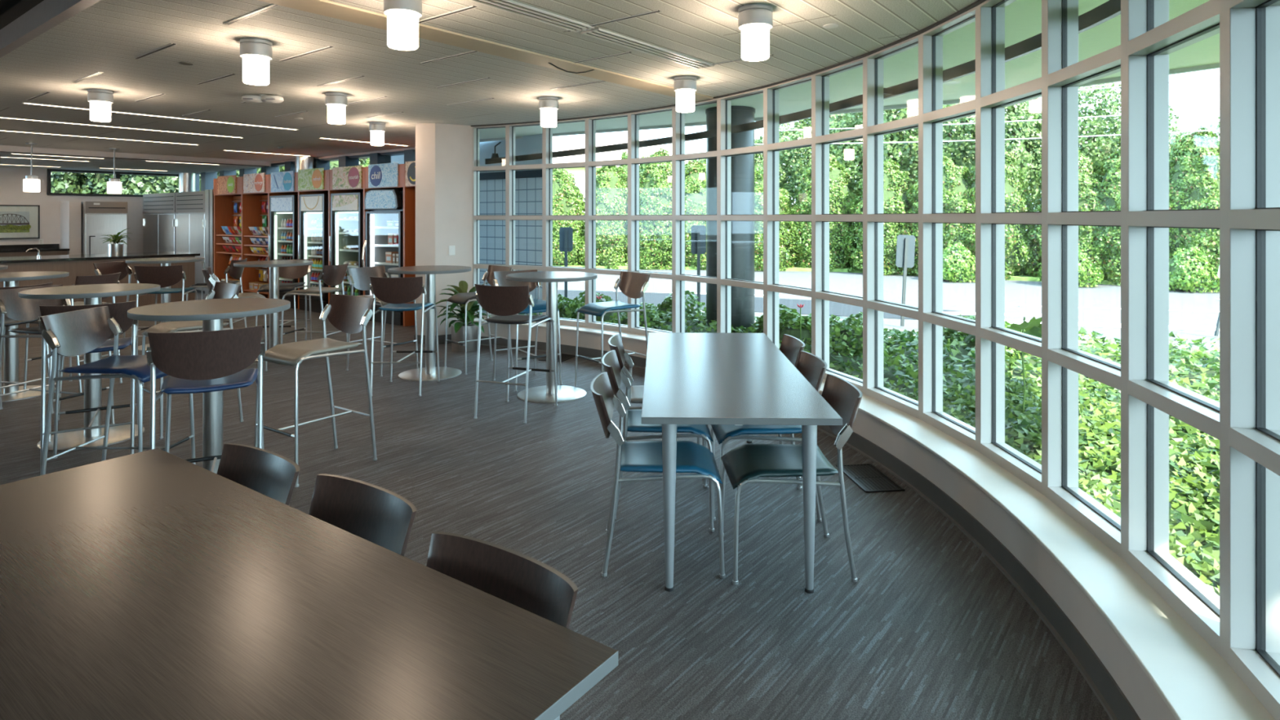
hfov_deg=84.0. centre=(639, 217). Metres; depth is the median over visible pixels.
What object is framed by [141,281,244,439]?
bar stool
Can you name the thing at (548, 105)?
ceiling lamp
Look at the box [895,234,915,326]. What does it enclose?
sign post
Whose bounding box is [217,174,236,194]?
header sign
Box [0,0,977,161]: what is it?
ceiling
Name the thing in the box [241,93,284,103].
emergency light
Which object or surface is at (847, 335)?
bush
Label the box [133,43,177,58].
ceiling slot
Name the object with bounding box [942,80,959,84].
soffit light
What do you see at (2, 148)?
trim
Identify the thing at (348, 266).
shelf
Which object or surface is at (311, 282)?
shelf
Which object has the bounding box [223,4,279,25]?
ceiling slot
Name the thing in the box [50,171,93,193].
evergreen tree
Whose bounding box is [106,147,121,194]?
pendant lamp
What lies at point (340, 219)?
shelf
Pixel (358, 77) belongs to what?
ceiling slot
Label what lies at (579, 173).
sky
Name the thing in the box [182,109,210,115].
ceiling slot
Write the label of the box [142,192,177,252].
refrigerator
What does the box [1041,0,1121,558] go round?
window
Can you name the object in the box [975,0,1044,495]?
window
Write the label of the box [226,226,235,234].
snack bag
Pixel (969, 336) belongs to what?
bush
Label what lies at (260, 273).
snack bag
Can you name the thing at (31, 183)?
pendant lamp
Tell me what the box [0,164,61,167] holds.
recessed light
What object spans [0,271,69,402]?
round table
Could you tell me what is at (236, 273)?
bar stool
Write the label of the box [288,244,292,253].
bottle
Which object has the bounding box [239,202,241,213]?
snack bag
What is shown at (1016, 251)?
tree
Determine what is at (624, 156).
evergreen tree
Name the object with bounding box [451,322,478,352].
pot
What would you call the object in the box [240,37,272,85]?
ceiling lamp
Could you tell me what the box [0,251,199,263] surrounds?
countertop
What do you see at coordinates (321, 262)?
bottle
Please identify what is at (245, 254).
shelf
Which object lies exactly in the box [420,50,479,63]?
ceiling slot
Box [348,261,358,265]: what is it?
sandwich
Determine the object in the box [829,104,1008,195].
broadleaf tree
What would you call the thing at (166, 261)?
round table
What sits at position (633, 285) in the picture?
bar stool
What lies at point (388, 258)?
print
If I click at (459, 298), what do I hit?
bar stool
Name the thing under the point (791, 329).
bush
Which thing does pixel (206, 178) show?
window
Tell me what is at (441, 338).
baseboard
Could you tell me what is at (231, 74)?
ceiling slot
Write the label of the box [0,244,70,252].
countertop
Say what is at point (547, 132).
window
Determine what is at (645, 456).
dining chair
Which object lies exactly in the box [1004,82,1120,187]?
broadleaf tree
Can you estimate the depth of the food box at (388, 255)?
10.63 m
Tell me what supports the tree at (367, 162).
on the ground
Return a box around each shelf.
[216,234,241,236]
[216,243,241,245]
[216,251,241,254]
[244,235,267,237]
[244,244,267,247]
[244,253,267,256]
[244,288,267,293]
[278,226,293,229]
[278,240,293,242]
[278,253,293,255]
[279,277,293,280]
[307,227,322,230]
[307,241,322,244]
[307,254,322,257]
[307,280,322,284]
[311,268,322,271]
[339,218,358,220]
[339,231,358,234]
[339,248,358,252]
[347,265,358,267]
[374,226,398,228]
[374,244,398,247]
[374,262,398,266]
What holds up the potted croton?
on the floor
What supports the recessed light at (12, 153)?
in the ceiling at (95, 164)
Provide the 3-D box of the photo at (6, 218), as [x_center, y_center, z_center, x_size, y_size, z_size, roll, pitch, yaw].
[-13.264,0.100,14.837,0.003,0.440,0.810,0,0,38]
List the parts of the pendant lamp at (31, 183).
lamp shade, rod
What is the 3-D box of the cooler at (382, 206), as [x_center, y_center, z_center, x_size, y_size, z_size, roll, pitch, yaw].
[-3.569,0.568,10.712,0.910,1.965,0.866,0,0,38]
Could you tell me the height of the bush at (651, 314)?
0.628 m
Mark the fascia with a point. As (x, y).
(1211, 66)
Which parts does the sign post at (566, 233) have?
post, sign plate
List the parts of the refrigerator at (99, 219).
handle, header panel, door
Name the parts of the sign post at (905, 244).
post, sign plate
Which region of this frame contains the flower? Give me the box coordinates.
[796,303,804,339]
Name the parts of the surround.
hanging rail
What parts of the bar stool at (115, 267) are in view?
backrest, leg, leg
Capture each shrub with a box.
[942,241,975,282]
[1037,247,1104,287]
[1168,245,1219,293]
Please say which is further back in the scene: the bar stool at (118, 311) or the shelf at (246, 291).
the shelf at (246, 291)
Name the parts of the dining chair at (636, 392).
backrest, leg, seat, leg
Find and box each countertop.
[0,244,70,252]
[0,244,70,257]
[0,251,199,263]
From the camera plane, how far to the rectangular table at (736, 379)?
3.22 m
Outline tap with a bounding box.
[26,248,40,257]
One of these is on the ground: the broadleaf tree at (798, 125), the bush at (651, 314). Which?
the broadleaf tree at (798, 125)
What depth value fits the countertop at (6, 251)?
14.88 m
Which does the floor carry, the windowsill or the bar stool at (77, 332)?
the bar stool at (77, 332)
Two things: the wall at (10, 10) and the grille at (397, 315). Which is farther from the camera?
the grille at (397, 315)
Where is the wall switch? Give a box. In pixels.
[448,245,455,255]
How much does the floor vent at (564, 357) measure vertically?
0.008 m
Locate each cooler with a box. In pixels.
[268,195,297,308]
[297,193,328,313]
[328,192,363,295]
[361,189,403,325]
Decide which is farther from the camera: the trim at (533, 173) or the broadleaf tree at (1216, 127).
the broadleaf tree at (1216, 127)
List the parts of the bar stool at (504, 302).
leg, leg, backrest, seat, leg, leg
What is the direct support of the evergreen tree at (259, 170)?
on the verge
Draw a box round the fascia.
[479,62,1219,142]
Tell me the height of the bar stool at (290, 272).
1.035 m
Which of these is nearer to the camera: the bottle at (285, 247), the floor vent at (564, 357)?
the floor vent at (564, 357)
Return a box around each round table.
[0,265,8,270]
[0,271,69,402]
[18,283,160,451]
[125,257,204,351]
[127,297,290,473]
[233,260,312,361]
[387,265,471,381]
[506,271,597,403]
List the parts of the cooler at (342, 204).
handle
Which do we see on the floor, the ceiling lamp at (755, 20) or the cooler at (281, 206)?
the cooler at (281, 206)
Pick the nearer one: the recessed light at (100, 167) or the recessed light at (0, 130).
the recessed light at (0, 130)
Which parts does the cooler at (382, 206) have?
handle, door frame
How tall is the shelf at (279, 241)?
0.032 m
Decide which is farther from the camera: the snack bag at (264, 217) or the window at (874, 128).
the snack bag at (264, 217)
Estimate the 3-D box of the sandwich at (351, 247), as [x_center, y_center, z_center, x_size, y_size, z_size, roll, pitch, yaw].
[-4.562,0.485,11.357,0.190,0.070,0.156,0,0,38]
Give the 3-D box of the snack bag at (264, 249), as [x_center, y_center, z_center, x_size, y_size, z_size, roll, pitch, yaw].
[-6.828,0.616,12.968,0.170,0.124,0.076,0,0,38]
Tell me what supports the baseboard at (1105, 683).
attached to the wall at (1133, 682)
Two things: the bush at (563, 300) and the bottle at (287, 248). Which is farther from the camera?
the bottle at (287, 248)
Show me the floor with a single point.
(929, 628)
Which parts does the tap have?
spout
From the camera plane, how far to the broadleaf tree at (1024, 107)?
22.79 m
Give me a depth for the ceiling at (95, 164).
14.36 m
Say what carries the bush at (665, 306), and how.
on the bed
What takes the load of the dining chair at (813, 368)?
on the floor
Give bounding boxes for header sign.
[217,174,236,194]
[243,173,265,192]
[271,170,294,192]
[297,168,324,190]
[332,165,362,189]
[368,162,398,187]
[404,160,415,186]
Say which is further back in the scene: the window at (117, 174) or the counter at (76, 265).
the window at (117, 174)
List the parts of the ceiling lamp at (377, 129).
lamp shade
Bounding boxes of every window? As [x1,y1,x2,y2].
[46,168,178,196]
[195,149,415,191]
[472,124,506,318]
[484,0,1279,719]
[505,122,542,315]
[542,118,585,326]
[585,113,627,332]
[627,106,672,334]
[671,98,717,333]
[716,88,764,333]
[763,75,812,348]
[811,57,863,393]
[862,35,919,419]
[918,6,977,451]
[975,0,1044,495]
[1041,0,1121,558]
[1120,0,1220,654]
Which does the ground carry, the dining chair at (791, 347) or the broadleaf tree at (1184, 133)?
the broadleaf tree at (1184, 133)
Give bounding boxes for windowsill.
[470,317,1275,719]
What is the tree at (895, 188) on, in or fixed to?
on the ground
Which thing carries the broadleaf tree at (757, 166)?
on the ground
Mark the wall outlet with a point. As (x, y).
(40, 241)
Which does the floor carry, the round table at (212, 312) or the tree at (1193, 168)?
the round table at (212, 312)
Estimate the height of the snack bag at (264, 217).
0.221 m
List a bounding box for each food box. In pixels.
[248,281,257,289]
[253,282,264,290]
[385,251,398,262]
[386,220,394,226]
[387,233,393,244]
[391,273,398,277]
[392,253,398,263]
[393,233,398,244]
[394,220,398,226]
[395,253,398,263]
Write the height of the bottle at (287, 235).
0.165 m
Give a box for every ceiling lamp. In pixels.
[87,88,113,121]
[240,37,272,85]
[325,92,346,124]
[368,121,385,146]
[383,0,422,50]
[538,96,558,127]
[674,75,696,112]
[737,3,773,61]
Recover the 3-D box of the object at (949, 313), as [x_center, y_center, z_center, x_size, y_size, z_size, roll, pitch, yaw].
[6.000,1.680,12.350,2.844,0.008,0.350,0,0,10]
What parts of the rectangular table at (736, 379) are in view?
leg, leg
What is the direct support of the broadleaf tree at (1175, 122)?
on the ground
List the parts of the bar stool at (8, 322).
seat, leg, backrest, leg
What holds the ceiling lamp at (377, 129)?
attached to the ceiling at (106, 37)
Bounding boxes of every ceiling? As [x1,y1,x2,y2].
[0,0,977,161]
[0,151,271,174]
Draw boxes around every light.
[0,116,244,137]
[0,129,199,145]
[0,156,90,161]
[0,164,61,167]
[12,153,103,159]
[22,102,298,129]
[99,167,168,171]
[148,160,220,164]
[223,149,310,156]
[320,137,408,146]
[490,142,501,158]
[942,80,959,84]
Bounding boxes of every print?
[386,256,391,260]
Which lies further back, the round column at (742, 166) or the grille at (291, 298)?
the grille at (291, 298)
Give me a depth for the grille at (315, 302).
11.65 m
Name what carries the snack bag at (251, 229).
on the surround
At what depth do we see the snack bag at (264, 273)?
13.20 m
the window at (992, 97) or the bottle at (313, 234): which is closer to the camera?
the window at (992, 97)
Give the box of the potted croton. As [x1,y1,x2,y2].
[435,280,491,352]
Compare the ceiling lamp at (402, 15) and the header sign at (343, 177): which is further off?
the header sign at (343, 177)
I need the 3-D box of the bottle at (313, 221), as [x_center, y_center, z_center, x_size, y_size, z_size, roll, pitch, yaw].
[-5.534,0.107,12.038,0.062,0.165,0.060,0,0,38]
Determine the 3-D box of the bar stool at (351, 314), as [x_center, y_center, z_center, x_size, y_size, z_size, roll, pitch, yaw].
[-2.007,1.032,4.449,0.476,1.035,0.580,0,0,34]
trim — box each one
[0,0,100,57]
[0,145,269,166]
[0,151,268,166]
[257,0,716,103]
[471,0,986,126]
[479,169,542,180]
[613,290,789,296]
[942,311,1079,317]
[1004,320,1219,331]
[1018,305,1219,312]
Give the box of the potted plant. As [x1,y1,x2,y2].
[100,228,130,255]
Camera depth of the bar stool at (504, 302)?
5.45 m
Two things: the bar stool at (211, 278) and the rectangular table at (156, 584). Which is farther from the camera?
the bar stool at (211, 278)
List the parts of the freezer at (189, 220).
door, grille panel, door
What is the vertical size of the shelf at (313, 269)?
0.032 m
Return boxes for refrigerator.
[81,201,127,254]
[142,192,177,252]
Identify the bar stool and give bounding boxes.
[0,282,53,413]
[0,284,115,441]
[23,271,122,392]
[38,300,137,475]
[39,306,195,475]
[93,260,166,346]
[133,265,199,341]
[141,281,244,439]
[146,324,265,472]
[186,257,247,329]
[201,266,267,371]
[254,293,377,487]
[255,258,312,342]
[280,262,348,343]
[346,265,418,377]
[369,276,439,396]
[444,265,513,374]
[473,284,557,423]
[493,269,562,391]
[574,271,650,386]
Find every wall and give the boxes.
[0,0,44,30]
[0,166,145,253]
[60,200,81,254]
[271,146,415,163]
[391,133,542,315]
[469,321,1176,719]
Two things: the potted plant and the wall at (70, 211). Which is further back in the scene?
the wall at (70, 211)
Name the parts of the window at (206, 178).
frame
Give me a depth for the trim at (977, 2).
5.34 m
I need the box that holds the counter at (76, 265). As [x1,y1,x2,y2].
[0,251,199,317]
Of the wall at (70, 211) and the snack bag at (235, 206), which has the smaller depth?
the snack bag at (235, 206)
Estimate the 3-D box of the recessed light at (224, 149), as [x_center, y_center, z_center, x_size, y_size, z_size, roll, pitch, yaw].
[-6.641,-1.147,12.732,0.068,0.007,1.520,0,0,38]
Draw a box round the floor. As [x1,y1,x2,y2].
[0,292,1111,719]
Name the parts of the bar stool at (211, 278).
backrest, seat, leg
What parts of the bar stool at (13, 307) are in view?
leg, seat, leg, backrest, leg, leg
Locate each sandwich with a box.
[348,228,356,232]
[348,245,358,249]
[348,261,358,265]
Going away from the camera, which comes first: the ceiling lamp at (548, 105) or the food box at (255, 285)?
the ceiling lamp at (548, 105)
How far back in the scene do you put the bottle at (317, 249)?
11.90 m
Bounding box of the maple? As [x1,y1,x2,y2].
[1007,316,1041,411]
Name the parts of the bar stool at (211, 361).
leg, leg, backrest, seat, leg, leg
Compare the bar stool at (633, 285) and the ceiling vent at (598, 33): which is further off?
the bar stool at (633, 285)
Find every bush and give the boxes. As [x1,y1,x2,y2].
[557,293,585,319]
[564,290,622,321]
[603,302,664,328]
[653,290,706,320]
[754,304,811,346]
[755,311,799,333]
[806,311,896,357]
[806,313,841,331]
[902,314,973,351]
[956,315,1031,362]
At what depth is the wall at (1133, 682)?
3.04 m
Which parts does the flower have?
stem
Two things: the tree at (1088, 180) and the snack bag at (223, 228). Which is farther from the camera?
the tree at (1088, 180)
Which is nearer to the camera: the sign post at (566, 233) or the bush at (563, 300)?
the bush at (563, 300)
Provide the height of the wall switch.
0.120 m
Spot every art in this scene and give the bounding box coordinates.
[271,196,293,211]
[301,195,322,210]
[332,194,358,210]
[365,190,395,208]
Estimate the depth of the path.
9.37 m
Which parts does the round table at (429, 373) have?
plate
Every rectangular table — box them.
[0,448,617,719]
[641,332,842,593]
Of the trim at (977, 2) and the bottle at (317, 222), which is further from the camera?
the bottle at (317, 222)
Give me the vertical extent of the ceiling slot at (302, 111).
0.005 m
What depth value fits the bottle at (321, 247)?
11.85 m
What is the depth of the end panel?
14.15 m
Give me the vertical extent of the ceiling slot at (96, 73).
0.005 m
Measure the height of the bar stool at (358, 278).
1.035 m
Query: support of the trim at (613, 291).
on the ground
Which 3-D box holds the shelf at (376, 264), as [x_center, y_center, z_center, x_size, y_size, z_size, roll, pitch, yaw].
[-3.521,0.694,10.774,0.838,0.032,0.590,0,0,38]
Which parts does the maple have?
stem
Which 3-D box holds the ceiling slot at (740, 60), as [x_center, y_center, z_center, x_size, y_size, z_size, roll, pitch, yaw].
[0.663,-1.147,5.244,0.700,0.005,0.030,0,0,38]
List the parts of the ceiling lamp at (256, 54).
lamp shade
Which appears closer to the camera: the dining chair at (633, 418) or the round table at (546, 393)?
the dining chair at (633, 418)
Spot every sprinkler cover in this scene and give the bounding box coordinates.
[179,62,193,65]
[822,23,838,28]
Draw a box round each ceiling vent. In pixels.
[469,0,594,32]
[580,27,714,68]
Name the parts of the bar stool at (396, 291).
leg, leg, backrest, seat, leg, leg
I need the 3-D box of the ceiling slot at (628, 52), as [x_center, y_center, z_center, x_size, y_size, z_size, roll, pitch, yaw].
[-0.342,-1.147,5.163,0.700,0.005,0.031,0,0,38]
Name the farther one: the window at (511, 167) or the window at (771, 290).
the window at (511, 167)
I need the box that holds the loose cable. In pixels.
[548,62,595,73]
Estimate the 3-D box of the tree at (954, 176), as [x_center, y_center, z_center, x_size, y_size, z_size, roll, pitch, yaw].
[8.826,-0.101,20.599,2.738,3.574,2.423,0,0,26]
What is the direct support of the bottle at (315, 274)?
on the cooler at (314, 206)
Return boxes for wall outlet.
[38,239,43,244]
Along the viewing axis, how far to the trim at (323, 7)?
4.68 m
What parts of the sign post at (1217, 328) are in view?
post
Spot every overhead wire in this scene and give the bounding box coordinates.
[754,107,1219,131]
[754,128,1219,144]
[1078,78,1219,90]
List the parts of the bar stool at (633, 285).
leg, seat, leg, leg, backrest, leg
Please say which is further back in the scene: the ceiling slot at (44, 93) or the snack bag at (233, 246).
the snack bag at (233, 246)
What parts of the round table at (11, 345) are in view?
plate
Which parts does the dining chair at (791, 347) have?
leg, backrest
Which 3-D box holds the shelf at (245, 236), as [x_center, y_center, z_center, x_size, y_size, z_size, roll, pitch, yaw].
[-6.891,0.350,13.078,1.020,0.020,0.320,0,0,38]
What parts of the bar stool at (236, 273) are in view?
leg, seat, leg, leg, backrest, leg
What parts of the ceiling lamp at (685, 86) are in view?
lamp shade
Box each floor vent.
[538,353,575,362]
[835,463,905,493]
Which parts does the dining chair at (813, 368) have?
leg, seat, leg, leg, backrest, leg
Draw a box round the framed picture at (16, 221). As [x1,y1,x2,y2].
[0,204,39,239]
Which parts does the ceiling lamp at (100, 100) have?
lamp shade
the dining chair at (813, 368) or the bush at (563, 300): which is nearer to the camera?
the dining chair at (813, 368)
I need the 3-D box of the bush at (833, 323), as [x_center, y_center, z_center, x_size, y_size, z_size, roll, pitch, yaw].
[2.156,1.365,8.013,0.943,0.628,1.086,0,0,3]
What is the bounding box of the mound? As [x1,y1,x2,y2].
[533,312,1219,547]
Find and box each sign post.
[559,226,573,297]
[691,225,706,311]
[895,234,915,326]
[1213,266,1219,336]
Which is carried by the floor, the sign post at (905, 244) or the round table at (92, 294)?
the round table at (92, 294)
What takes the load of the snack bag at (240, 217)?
hanging from the surround
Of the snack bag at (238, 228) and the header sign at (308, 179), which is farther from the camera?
the snack bag at (238, 228)
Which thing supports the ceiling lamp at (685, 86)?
attached to the ceiling at (106, 37)
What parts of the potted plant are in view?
pot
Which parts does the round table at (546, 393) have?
plate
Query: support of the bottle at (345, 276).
on the cooler at (342, 204)
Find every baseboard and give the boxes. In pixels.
[413,333,451,344]
[480,336,1140,719]
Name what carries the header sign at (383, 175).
attached to the surround
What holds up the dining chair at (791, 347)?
on the floor
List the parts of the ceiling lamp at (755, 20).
lamp shade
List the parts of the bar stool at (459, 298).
leg, seat, leg, leg, backrest, leg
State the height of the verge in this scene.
0.260 m
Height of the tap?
0.149 m
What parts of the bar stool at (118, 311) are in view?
leg, leg, backrest, seat, leg, leg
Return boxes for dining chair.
[216,443,299,505]
[308,474,416,555]
[426,531,577,628]
[590,372,725,578]
[601,350,715,520]
[608,333,703,479]
[707,351,826,521]
[712,333,804,479]
[718,373,862,585]
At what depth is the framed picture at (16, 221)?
15.04 m
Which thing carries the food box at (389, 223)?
on the cooler at (382, 206)
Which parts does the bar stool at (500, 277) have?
leg, backrest, leg, leg, seat, leg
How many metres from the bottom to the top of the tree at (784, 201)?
3.404 m
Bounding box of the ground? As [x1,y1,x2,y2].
[557,269,1219,342]
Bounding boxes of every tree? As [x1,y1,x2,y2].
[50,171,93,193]
[78,173,178,195]
[199,165,284,191]
[280,158,367,172]
[362,158,369,167]
[552,168,585,266]
[575,165,627,269]
[619,147,685,269]
[620,150,640,184]
[666,159,706,269]
[754,113,862,228]
[754,136,808,228]
[754,165,801,271]
[780,108,945,201]
[786,153,858,270]
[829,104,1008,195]
[839,158,916,275]
[884,100,1041,204]
[900,155,975,275]
[944,99,1104,207]
[960,150,1039,279]
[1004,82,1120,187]
[1011,84,1180,175]
[1022,149,1112,282]
[1080,113,1184,180]
[1088,147,1120,285]
[1096,116,1191,156]
[1168,124,1219,290]
[1206,116,1219,161]
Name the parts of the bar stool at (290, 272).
leg, seat, backrest, leg, leg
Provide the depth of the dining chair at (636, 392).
4.47 m
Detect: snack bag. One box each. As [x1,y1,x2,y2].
[221,226,229,234]
[223,226,231,234]
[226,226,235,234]
[228,236,235,243]
[228,253,235,264]
[230,226,239,235]
[231,245,238,252]
[233,202,237,213]
[233,216,237,226]
[233,226,241,235]
[234,254,240,260]
[236,226,241,234]
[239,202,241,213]
[239,216,241,226]
[248,226,256,235]
[251,226,258,235]
[253,226,262,235]
[256,226,264,235]
[258,226,266,235]
[258,270,262,280]
[261,201,266,212]
[261,226,267,235]
[261,247,267,254]
[262,215,266,226]
[262,270,266,281]
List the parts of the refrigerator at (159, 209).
door, grille panel, door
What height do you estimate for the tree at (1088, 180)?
3.539 m
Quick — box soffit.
[479,0,1219,139]
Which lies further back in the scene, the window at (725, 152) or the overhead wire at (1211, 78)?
the overhead wire at (1211, 78)
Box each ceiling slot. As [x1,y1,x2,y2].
[26,92,50,100]
[71,71,103,83]
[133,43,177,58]
[135,93,165,102]
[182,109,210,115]
[196,73,235,84]
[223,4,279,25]
[275,111,308,116]
[279,45,333,61]
[317,75,364,86]
[346,96,386,104]
[367,111,404,118]
[418,5,476,23]
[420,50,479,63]
[435,77,489,88]
[446,97,494,105]
[551,80,605,89]
[565,9,660,31]
[573,51,631,62]
[688,54,773,68]
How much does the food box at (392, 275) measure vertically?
0.120 m
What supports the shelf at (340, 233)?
attached to the cooler at (342, 204)
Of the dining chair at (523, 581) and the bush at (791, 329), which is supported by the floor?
the dining chair at (523, 581)
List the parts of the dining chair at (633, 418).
backrest, leg, leg, seat, leg, leg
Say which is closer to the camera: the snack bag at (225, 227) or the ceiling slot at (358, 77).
the ceiling slot at (358, 77)
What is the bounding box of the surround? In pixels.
[213,164,415,326]
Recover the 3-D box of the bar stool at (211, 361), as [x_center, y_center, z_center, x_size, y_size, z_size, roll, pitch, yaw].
[-2.110,1.032,3.500,0.476,1.035,0.580,0,0,-27]
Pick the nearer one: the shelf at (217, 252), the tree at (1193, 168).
the shelf at (217, 252)
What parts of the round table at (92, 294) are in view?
plate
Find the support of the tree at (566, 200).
on the ground
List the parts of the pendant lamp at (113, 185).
lamp shade, rod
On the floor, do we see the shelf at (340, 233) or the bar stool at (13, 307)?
the bar stool at (13, 307)
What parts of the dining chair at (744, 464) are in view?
leg, seat, leg, leg, backrest, leg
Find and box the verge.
[552,240,1212,288]
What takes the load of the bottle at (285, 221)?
on the cooler at (281, 206)
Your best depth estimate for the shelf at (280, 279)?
12.51 m
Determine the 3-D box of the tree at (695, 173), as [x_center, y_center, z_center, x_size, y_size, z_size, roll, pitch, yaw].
[1.990,-0.157,23.663,2.734,3.687,2.436,0,0,-25]
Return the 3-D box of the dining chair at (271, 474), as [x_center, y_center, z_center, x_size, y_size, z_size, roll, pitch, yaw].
[-1.355,1.157,2.076,0.476,0.785,0.595,0,0,36]
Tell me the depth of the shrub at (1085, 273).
17.14 m
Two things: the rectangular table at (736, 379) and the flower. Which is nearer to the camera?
the rectangular table at (736, 379)
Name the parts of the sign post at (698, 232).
sign plate, post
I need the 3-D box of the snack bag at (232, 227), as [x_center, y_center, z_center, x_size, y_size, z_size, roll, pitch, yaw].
[-7.825,0.257,13.726,0.170,0.163,0.100,0,0,38]
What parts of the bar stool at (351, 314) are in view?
leg, seat, leg, leg, backrest, leg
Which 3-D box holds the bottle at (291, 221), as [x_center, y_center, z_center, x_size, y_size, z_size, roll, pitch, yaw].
[-6.134,0.107,12.503,0.062,0.165,0.060,0,0,38]
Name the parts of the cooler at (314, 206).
handle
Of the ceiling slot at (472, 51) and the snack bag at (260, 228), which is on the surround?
the snack bag at (260, 228)
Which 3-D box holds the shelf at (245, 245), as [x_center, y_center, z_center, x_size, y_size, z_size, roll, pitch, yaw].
[-6.891,0.520,13.078,1.020,0.020,0.320,0,0,38]
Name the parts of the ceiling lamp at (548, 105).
lamp shade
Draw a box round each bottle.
[280,218,284,227]
[280,231,284,239]
[280,244,284,253]
[284,218,286,227]
[284,231,286,240]
[284,244,287,253]
[286,218,289,227]
[286,231,289,240]
[286,244,289,253]
[288,218,292,227]
[288,231,292,240]
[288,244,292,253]
[311,218,314,227]
[311,232,314,241]
[311,245,314,255]
[311,271,314,281]
[313,218,316,227]
[313,232,316,241]
[313,245,316,255]
[313,258,316,268]
[313,271,317,281]
[316,218,319,227]
[316,232,319,241]
[316,246,319,255]
[316,259,319,268]
[319,218,322,227]
[319,232,322,241]
[319,246,322,255]
[319,259,322,269]
[343,272,347,281]
[343,285,347,294]
[346,286,351,295]
[355,288,358,295]
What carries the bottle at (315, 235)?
on the cooler at (314, 206)
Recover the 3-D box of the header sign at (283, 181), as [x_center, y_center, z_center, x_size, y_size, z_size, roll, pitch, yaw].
[-6.177,-0.613,12.277,0.810,0.345,0.026,0,0,38]
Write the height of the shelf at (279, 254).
0.032 m
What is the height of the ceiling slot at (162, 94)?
0.005 m
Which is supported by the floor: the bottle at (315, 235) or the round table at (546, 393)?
the round table at (546, 393)
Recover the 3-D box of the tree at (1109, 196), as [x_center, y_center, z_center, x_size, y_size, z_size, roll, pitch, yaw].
[12.526,-0.121,18.196,2.537,3.615,2.245,0,0,-17]
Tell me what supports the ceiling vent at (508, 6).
in the ceiling at (106, 37)
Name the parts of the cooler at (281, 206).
handle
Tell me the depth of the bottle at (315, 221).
11.96 m
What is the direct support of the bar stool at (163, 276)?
on the floor
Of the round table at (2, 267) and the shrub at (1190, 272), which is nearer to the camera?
the round table at (2, 267)
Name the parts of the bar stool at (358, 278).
leg, backrest, leg, leg, seat, leg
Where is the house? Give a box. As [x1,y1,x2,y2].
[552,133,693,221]
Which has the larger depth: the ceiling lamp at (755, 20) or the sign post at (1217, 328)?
the sign post at (1217, 328)
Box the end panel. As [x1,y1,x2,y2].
[204,189,213,294]
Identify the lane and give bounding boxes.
[557,289,975,319]
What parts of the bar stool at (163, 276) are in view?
leg, leg, backrest, seat, leg, leg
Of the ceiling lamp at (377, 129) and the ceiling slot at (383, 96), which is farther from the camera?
the ceiling lamp at (377, 129)
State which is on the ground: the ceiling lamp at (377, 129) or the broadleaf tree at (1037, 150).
the broadleaf tree at (1037, 150)
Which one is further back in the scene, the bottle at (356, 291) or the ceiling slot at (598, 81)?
the bottle at (356, 291)
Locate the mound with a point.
(889, 375)
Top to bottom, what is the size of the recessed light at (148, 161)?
0.007 m
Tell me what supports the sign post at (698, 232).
on the path
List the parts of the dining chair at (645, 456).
backrest, leg, leg, leg, seat, leg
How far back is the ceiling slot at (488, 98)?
7.05 m
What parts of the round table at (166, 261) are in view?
plate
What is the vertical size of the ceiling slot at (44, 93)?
0.005 m
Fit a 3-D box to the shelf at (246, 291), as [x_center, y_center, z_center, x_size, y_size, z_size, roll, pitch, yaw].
[-6.891,1.360,13.078,1.020,0.020,0.320,0,0,38]
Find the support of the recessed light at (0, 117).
in the ceiling at (106, 37)
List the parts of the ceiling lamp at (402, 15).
lamp shade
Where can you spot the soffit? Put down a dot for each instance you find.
(1023, 18)
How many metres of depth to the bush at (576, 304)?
9.29 m
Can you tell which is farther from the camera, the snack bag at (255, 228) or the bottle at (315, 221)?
the snack bag at (255, 228)
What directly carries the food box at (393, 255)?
on the cooler at (382, 206)
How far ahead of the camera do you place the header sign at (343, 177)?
10.98 m
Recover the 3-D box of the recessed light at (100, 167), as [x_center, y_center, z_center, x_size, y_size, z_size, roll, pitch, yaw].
[-11.074,-1.046,15.582,0.068,0.007,1.270,0,0,38]
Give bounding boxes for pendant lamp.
[22,142,39,191]
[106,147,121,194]
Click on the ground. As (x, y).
(957, 296)
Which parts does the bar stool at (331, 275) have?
leg, seat, leg, leg, backrest, leg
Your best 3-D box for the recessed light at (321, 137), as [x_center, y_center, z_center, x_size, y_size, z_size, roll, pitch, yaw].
[-4.171,-1.147,10.841,0.068,0.007,1.460,0,0,38]
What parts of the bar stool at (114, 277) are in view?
leg, leg, leg, seat, backrest, leg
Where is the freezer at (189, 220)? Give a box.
[174,191,204,293]
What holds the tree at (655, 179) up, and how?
on the ground
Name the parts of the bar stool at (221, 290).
leg, seat, leg, backrest, leg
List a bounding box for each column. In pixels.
[178,173,195,192]
[294,155,315,172]
[415,123,472,335]
[705,105,755,333]
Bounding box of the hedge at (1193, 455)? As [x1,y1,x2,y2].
[519,300,1219,595]
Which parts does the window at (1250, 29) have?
shade rail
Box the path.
[754,320,1219,352]
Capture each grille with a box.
[279,294,297,308]
[299,297,327,313]
[368,307,403,325]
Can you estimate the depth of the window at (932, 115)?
4.40 m
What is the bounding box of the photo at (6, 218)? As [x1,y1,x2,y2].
[0,211,29,226]
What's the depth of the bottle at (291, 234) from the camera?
12.48 m
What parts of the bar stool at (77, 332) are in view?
leg, backrest, leg, leg, seat, leg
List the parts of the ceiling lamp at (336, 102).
lamp shade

